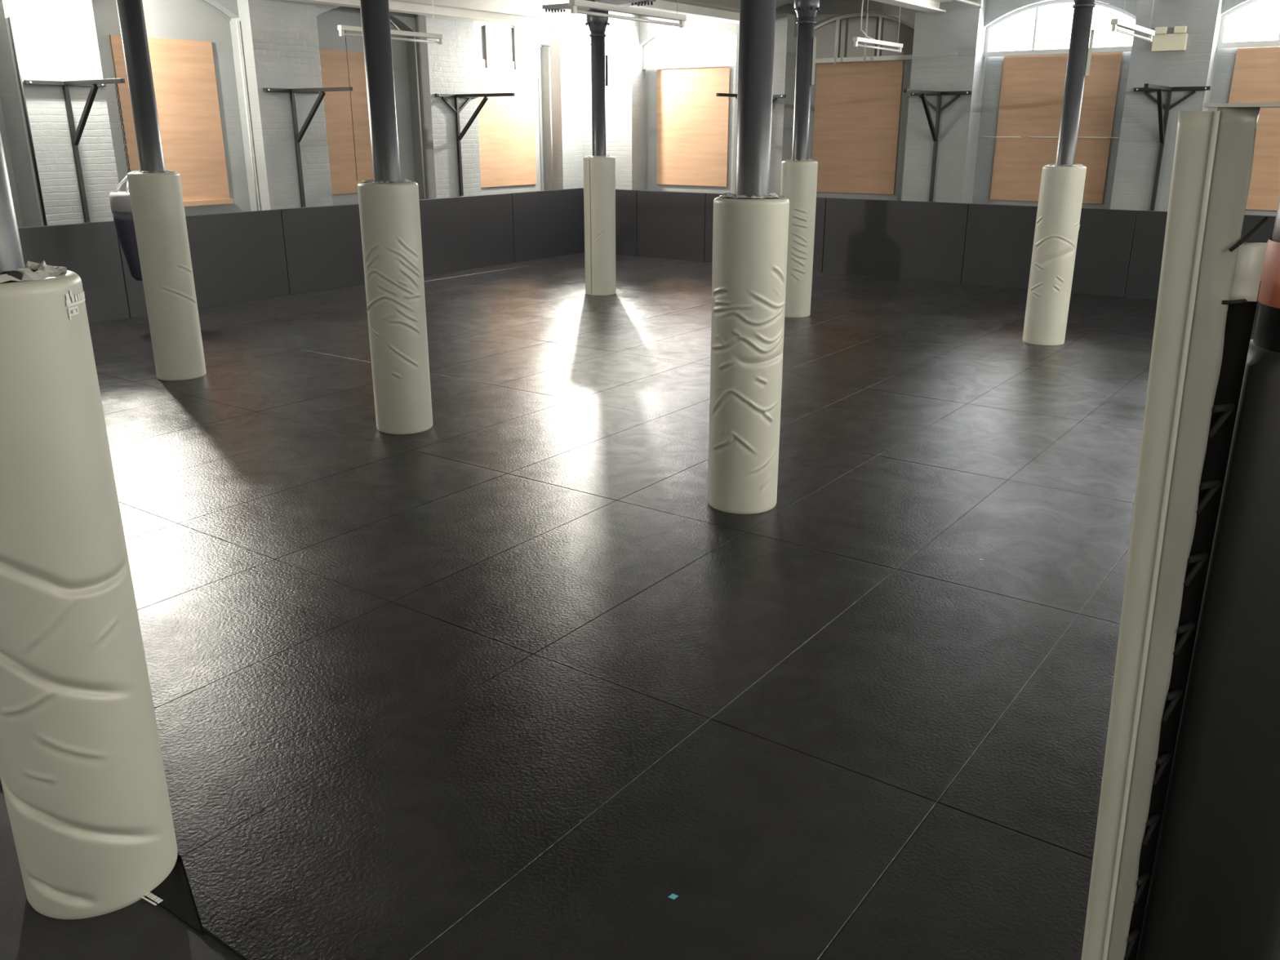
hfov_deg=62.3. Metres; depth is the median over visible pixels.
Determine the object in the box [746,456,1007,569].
floor mat
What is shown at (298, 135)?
bracket
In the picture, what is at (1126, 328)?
floor mat
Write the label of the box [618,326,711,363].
floor mat
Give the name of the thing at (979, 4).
tube light
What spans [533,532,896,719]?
floor mat
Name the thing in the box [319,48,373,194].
plywood board
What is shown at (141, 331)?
floor mat
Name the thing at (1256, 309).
floor mat
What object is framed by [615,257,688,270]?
floor mat
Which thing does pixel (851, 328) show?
floor mat
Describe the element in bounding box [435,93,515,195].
bracket
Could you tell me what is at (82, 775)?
pad
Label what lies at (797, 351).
floor mat
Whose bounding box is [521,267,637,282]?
floor mat
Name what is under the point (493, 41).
window
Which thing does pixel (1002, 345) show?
floor mat
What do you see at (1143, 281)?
mat
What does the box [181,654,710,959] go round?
floor mat
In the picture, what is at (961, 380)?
floor mat
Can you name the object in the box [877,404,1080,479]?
floor mat
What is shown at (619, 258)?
floor mat
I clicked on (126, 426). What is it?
floor mat
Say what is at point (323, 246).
mat
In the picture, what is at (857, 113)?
plywood board
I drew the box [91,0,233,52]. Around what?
window
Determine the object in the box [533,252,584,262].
floor mat
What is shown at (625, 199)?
mat
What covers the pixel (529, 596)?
floor mat
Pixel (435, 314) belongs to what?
floor mat
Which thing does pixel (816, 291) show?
floor mat
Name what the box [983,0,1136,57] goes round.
window
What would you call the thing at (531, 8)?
ceiling
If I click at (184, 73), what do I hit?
plywood board
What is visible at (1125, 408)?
floor mat
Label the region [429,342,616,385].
floor mat
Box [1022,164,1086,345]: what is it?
pad
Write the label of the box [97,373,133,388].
floor mat
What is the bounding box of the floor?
[0,784,241,959]
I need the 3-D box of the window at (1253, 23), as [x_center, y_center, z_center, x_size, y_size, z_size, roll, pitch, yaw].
[8.849,-6.104,13.845,2.241,0.755,0.075,13,22,34]
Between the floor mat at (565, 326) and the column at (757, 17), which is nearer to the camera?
the column at (757, 17)
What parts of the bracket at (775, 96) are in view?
arm, cross plate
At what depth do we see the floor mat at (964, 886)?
3.45 m
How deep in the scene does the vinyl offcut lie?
3.48 m
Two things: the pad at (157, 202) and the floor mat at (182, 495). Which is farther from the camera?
the pad at (157, 202)
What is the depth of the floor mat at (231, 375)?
10.95 m
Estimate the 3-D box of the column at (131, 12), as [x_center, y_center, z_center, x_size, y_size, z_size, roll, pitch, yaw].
[-4.649,-2.982,10.093,1.840,4.053,0.338,13,22,34]
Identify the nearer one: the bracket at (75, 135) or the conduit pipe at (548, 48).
the bracket at (75, 135)
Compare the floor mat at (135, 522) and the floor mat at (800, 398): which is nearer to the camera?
the floor mat at (135, 522)
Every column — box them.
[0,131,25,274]
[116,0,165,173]
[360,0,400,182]
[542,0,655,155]
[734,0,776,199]
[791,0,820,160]
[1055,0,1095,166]
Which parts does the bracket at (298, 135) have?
cross plate, arm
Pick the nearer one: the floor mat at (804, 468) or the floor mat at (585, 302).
the floor mat at (804, 468)
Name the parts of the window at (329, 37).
frame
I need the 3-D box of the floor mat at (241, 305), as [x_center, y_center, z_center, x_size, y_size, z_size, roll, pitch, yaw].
[-5.915,-2.334,14.594,0.523,0.020,1.985,13,22,34]
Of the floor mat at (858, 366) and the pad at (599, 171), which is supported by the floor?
the floor mat at (858, 366)
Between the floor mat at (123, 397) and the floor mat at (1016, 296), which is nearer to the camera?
the floor mat at (123, 397)
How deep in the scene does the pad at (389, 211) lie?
8.40 m
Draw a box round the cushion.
[1081,111,1213,959]
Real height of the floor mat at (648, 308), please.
0.020 m
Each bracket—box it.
[23,78,124,222]
[262,86,352,207]
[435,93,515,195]
[715,93,786,102]
[903,88,972,201]
[1133,83,1210,210]
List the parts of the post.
post, post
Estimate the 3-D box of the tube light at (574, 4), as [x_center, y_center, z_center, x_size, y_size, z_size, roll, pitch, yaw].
[-0.083,-4.908,10.296,0.070,0.812,1.850,13,22,34]
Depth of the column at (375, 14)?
7.98 m
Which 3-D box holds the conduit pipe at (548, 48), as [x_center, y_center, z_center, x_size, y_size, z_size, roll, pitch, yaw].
[-1.703,-6.862,20.238,0.028,2.600,0.027,13,22,34]
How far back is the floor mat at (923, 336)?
12.68 m
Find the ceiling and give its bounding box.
[393,0,953,24]
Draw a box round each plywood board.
[109,35,233,206]
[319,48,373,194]
[475,58,537,187]
[656,66,730,186]
[812,59,904,195]
[989,52,1122,204]
[1228,46,1279,210]
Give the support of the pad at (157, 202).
attached to the column at (131, 12)
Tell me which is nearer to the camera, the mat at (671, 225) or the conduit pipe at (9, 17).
the conduit pipe at (9, 17)
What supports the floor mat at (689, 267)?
on the floor
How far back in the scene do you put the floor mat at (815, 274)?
18.10 m
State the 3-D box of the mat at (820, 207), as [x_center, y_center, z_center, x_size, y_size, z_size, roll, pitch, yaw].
[2.200,-4.436,18.920,2.422,1.270,0.053,13,22,34]
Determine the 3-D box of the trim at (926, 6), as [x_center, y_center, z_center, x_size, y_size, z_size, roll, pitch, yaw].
[-1.868,-4.432,7.763,0.260,0.160,22.020,13,22,34]
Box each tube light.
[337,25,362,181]
[389,19,442,44]
[568,0,686,27]
[853,0,902,52]
[953,0,982,8]
[1110,0,1155,41]
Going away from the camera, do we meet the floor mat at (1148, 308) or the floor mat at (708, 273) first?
the floor mat at (1148, 308)
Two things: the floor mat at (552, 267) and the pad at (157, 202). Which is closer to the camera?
the pad at (157, 202)
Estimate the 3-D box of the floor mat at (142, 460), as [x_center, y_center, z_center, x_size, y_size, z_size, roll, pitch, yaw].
[-3.574,-0.247,8.334,0.997,0.019,1.985,13,22,34]
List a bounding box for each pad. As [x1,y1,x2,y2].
[0,260,177,919]
[126,169,206,381]
[357,178,432,434]
[583,155,616,295]
[706,192,789,514]
[780,159,817,317]
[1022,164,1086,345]
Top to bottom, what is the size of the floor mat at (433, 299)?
0.019 m
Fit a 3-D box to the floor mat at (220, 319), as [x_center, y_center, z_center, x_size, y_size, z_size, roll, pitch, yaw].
[-5.297,-2.193,14.170,0.997,0.020,1.985,13,22,34]
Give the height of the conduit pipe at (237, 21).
2.600 m
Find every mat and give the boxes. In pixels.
[0,602,533,860]
[17,221,129,324]
[88,318,148,332]
[90,323,151,347]
[93,331,245,366]
[96,339,298,382]
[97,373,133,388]
[99,382,190,414]
[103,395,255,447]
[109,412,328,487]
[115,430,412,524]
[116,208,289,318]
[118,502,177,540]
[125,524,275,610]
[133,299,282,321]
[134,349,357,395]
[137,560,391,708]
[177,450,506,559]
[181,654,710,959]
[192,360,373,412]
[199,302,326,330]
[257,373,493,430]
[275,473,616,602]
[280,203,364,295]
[284,290,431,309]
[302,324,486,359]
[329,385,572,450]
[331,292,479,315]
[360,333,546,370]
[391,500,744,654]
[413,400,661,473]
[418,192,514,275]
[423,271,475,281]
[423,273,521,292]
[425,297,531,324]
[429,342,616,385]
[431,304,586,333]
[436,278,567,297]
[459,260,550,273]
[480,262,585,277]
[484,282,585,304]
[487,311,645,342]
[495,351,690,399]
[507,416,709,500]
[511,187,584,262]
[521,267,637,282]
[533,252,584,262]
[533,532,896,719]
[534,288,668,311]
[550,318,710,351]
[555,254,646,265]
[568,270,685,288]
[574,363,710,416]
[590,293,711,318]
[615,189,636,256]
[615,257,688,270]
[617,274,711,293]
[617,437,876,532]
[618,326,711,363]
[636,190,706,262]
[640,261,712,274]
[649,302,711,326]
[663,376,865,426]
[670,284,711,297]
[689,269,711,276]
[692,335,856,372]
[704,192,826,271]
[711,569,1078,803]
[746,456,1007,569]
[779,388,966,456]
[782,344,940,388]
[783,308,851,333]
[783,312,922,344]
[810,289,909,312]
[811,273,889,288]
[811,285,848,299]
[812,271,833,279]
[819,802,1093,959]
[822,197,968,284]
[858,320,999,355]
[866,355,1032,404]
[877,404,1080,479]
[897,480,1133,614]
[924,301,1026,328]
[937,613,1119,859]
[941,328,1082,365]
[961,203,1137,297]
[967,365,1133,421]
[975,288,1076,306]
[1000,309,1121,337]
[1034,337,1151,377]
[1068,293,1146,314]
[1080,548,1128,623]
[1081,378,1147,429]
[1083,315,1155,344]
[1121,299,1157,317]
[1124,210,1275,308]
[1133,366,1149,380]
[1250,326,1255,339]
[1253,308,1258,327]
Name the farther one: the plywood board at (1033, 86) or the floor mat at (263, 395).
the plywood board at (1033, 86)
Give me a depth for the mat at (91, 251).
13.43 m
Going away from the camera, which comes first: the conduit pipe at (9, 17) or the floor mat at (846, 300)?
the conduit pipe at (9, 17)
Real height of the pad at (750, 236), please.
2.013 m
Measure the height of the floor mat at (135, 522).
0.019 m
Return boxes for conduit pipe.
[8,16,47,226]
[235,20,258,210]
[413,36,425,199]
[548,48,553,190]
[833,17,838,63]
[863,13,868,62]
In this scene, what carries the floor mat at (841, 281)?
on the floor
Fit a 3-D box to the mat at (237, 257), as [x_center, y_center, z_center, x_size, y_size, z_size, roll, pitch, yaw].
[-6.018,-3.050,14.763,0.055,1.270,2.502,13,22,34]
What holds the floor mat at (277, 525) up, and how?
on the floor
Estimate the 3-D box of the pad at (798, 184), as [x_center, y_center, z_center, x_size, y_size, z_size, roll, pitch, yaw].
[2.052,-3.171,13.898,0.469,2.007,0.466,10,21,27]
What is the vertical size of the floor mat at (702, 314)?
0.019 m
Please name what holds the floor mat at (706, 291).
on the floor
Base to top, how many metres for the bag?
2.261 m
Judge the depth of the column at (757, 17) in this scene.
6.22 m
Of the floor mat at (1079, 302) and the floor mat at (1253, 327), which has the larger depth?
the floor mat at (1079, 302)
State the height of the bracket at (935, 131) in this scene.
1.660 m
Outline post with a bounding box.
[1081,102,1279,959]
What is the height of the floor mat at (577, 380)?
0.019 m
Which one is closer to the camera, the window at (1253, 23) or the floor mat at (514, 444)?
the floor mat at (514, 444)
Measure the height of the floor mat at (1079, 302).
0.019 m
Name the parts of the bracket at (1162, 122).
arm, cross plate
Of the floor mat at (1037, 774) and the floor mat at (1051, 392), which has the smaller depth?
the floor mat at (1037, 774)
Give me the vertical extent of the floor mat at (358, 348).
0.020 m
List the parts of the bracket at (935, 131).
arm, cross plate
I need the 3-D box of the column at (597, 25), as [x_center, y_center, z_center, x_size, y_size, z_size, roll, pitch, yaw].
[-0.595,-4.756,15.413,1.840,4.053,0.323,13,22,34]
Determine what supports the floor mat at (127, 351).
on the floor
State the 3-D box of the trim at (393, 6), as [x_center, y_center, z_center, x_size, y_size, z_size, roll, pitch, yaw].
[-7.176,-5.646,11.404,0.260,0.160,22.020,13,22,34]
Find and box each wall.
[0,0,583,227]
[581,0,1279,258]
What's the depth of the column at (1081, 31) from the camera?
11.43 m
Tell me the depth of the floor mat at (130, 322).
13.52 m
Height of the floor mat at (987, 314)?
0.020 m
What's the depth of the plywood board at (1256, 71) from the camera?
14.54 m
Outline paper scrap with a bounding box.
[667,893,678,899]
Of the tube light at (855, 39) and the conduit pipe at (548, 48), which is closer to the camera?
the tube light at (855, 39)
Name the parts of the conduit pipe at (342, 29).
pull cord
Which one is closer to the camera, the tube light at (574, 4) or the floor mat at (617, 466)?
the floor mat at (617, 466)
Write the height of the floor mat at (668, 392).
0.019 m
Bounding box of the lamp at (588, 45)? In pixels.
[586,43,610,52]
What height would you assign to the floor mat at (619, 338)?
0.020 m
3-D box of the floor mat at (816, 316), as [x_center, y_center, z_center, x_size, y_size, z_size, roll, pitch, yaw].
[1.895,-2.100,13.892,0.997,0.020,1.985,13,22,34]
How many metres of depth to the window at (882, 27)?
17.43 m
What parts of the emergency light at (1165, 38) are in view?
lamp rail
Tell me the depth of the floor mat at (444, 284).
17.33 m
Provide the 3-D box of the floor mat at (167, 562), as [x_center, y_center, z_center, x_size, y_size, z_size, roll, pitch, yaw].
[-3.118,0.634,5.694,0.997,0.019,1.985,13,22,34]
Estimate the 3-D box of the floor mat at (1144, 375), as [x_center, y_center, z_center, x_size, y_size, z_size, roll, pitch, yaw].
[5.947,-1.174,11.113,0.997,0.020,1.985,13,22,34]
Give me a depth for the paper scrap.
3.46 m
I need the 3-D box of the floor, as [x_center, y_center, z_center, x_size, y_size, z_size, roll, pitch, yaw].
[-0.058,-0.117,8.135,19.380,0.100,22.700,13,22,34]
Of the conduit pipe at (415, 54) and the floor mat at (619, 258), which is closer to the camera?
the conduit pipe at (415, 54)
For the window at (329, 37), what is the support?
in the wall at (56, 40)
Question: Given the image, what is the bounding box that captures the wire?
[981,136,1119,137]
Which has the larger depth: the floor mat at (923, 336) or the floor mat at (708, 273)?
the floor mat at (708, 273)
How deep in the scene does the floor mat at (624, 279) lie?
17.80 m
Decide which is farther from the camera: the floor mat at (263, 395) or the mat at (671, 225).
the mat at (671, 225)
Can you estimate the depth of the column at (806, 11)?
13.18 m
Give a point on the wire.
(981, 136)
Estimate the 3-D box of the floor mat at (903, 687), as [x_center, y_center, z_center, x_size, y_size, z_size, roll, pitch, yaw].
[1.288,0.865,5.000,0.997,0.019,1.985,13,22,34]
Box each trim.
[288,0,606,33]
[586,0,739,23]
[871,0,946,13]
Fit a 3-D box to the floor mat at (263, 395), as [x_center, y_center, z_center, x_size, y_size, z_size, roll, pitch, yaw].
[-3.220,-0.942,10.418,0.997,0.020,1.985,13,22,34]
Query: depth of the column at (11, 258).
2.91 m
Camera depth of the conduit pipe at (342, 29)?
12.86 m
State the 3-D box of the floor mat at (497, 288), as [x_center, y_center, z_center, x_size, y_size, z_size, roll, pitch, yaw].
[-2.157,-3.027,16.671,0.997,0.019,1.985,13,22,34]
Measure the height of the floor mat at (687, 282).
0.020 m
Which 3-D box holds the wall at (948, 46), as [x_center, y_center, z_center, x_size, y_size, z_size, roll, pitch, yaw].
[6.461,-5.285,15.934,19.200,4.770,0.780,13,22,34]
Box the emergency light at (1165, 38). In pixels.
[1151,26,1188,51]
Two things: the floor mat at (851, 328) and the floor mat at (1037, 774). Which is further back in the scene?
the floor mat at (851, 328)
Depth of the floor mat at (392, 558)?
6.54 m
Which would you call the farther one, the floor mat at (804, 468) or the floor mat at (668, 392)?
the floor mat at (668, 392)
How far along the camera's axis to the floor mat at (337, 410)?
9.57 m
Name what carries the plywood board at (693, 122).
attached to the wall at (948, 46)
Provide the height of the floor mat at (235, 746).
0.019 m
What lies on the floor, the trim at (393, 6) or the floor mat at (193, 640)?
the floor mat at (193, 640)
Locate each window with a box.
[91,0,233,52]
[316,6,408,62]
[474,22,542,71]
[643,22,736,69]
[795,12,914,63]
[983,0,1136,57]
[1217,0,1279,48]
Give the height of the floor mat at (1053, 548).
0.019 m
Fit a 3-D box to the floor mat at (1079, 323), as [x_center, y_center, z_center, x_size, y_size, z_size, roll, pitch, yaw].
[5.491,-2.054,13.753,0.997,0.020,1.985,13,22,34]
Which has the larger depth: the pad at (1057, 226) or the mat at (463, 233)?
the mat at (463, 233)
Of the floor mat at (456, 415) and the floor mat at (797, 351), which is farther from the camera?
the floor mat at (797, 351)
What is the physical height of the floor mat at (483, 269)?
0.020 m
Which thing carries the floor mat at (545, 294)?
on the floor
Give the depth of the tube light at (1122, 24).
11.58 m
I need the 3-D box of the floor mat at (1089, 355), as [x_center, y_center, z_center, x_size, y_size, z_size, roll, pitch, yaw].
[5.137,-1.359,11.669,0.997,0.019,1.985,13,22,34]
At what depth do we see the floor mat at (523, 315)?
13.99 m
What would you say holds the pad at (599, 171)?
attached to the column at (597, 25)
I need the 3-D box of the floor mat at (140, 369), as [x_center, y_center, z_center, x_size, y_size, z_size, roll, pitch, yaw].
[-4.841,-1.313,11.530,0.997,0.020,1.985,13,22,34]
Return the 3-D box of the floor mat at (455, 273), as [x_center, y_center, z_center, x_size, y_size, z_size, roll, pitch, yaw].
[-3.585,-3.354,17.651,0.523,0.020,1.985,13,22,34]
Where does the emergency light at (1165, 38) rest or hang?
attached to the wall at (948, 46)
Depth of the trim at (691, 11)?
16.57 m
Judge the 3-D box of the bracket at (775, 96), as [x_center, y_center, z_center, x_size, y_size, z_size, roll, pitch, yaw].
[1.684,-5.690,18.019,0.970,1.660,1.400,13,22,34]
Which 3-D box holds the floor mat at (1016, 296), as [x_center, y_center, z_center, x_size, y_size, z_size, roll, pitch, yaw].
[5.743,-2.704,15.703,0.997,0.019,1.637,13,22,34]
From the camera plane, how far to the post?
1.92 m
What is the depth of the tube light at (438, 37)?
13.63 m
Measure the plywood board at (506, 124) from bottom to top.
2.200 m
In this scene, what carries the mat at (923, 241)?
attached to the wall at (948, 46)
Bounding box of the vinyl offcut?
[141,858,202,934]
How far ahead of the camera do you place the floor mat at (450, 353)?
12.07 m
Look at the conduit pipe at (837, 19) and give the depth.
17.50 m
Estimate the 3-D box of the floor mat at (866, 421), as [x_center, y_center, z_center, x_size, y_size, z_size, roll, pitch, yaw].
[1.997,-0.525,9.168,0.997,0.019,1.985,13,22,34]
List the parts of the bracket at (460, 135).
cross plate, arm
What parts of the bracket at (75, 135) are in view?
cross plate, arm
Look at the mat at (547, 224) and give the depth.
20.29 m
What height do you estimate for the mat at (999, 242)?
1.270 m
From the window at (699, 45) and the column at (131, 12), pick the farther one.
the window at (699, 45)
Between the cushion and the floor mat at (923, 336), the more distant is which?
the floor mat at (923, 336)
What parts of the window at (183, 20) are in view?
frame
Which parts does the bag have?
chain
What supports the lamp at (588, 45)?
attached to the wall at (948, 46)
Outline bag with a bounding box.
[109,83,142,280]
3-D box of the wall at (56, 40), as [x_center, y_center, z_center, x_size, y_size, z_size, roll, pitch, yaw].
[-7.711,-4.197,12.672,0.780,4.770,22.600,13,22,34]
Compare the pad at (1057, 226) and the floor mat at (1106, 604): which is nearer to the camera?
the floor mat at (1106, 604)

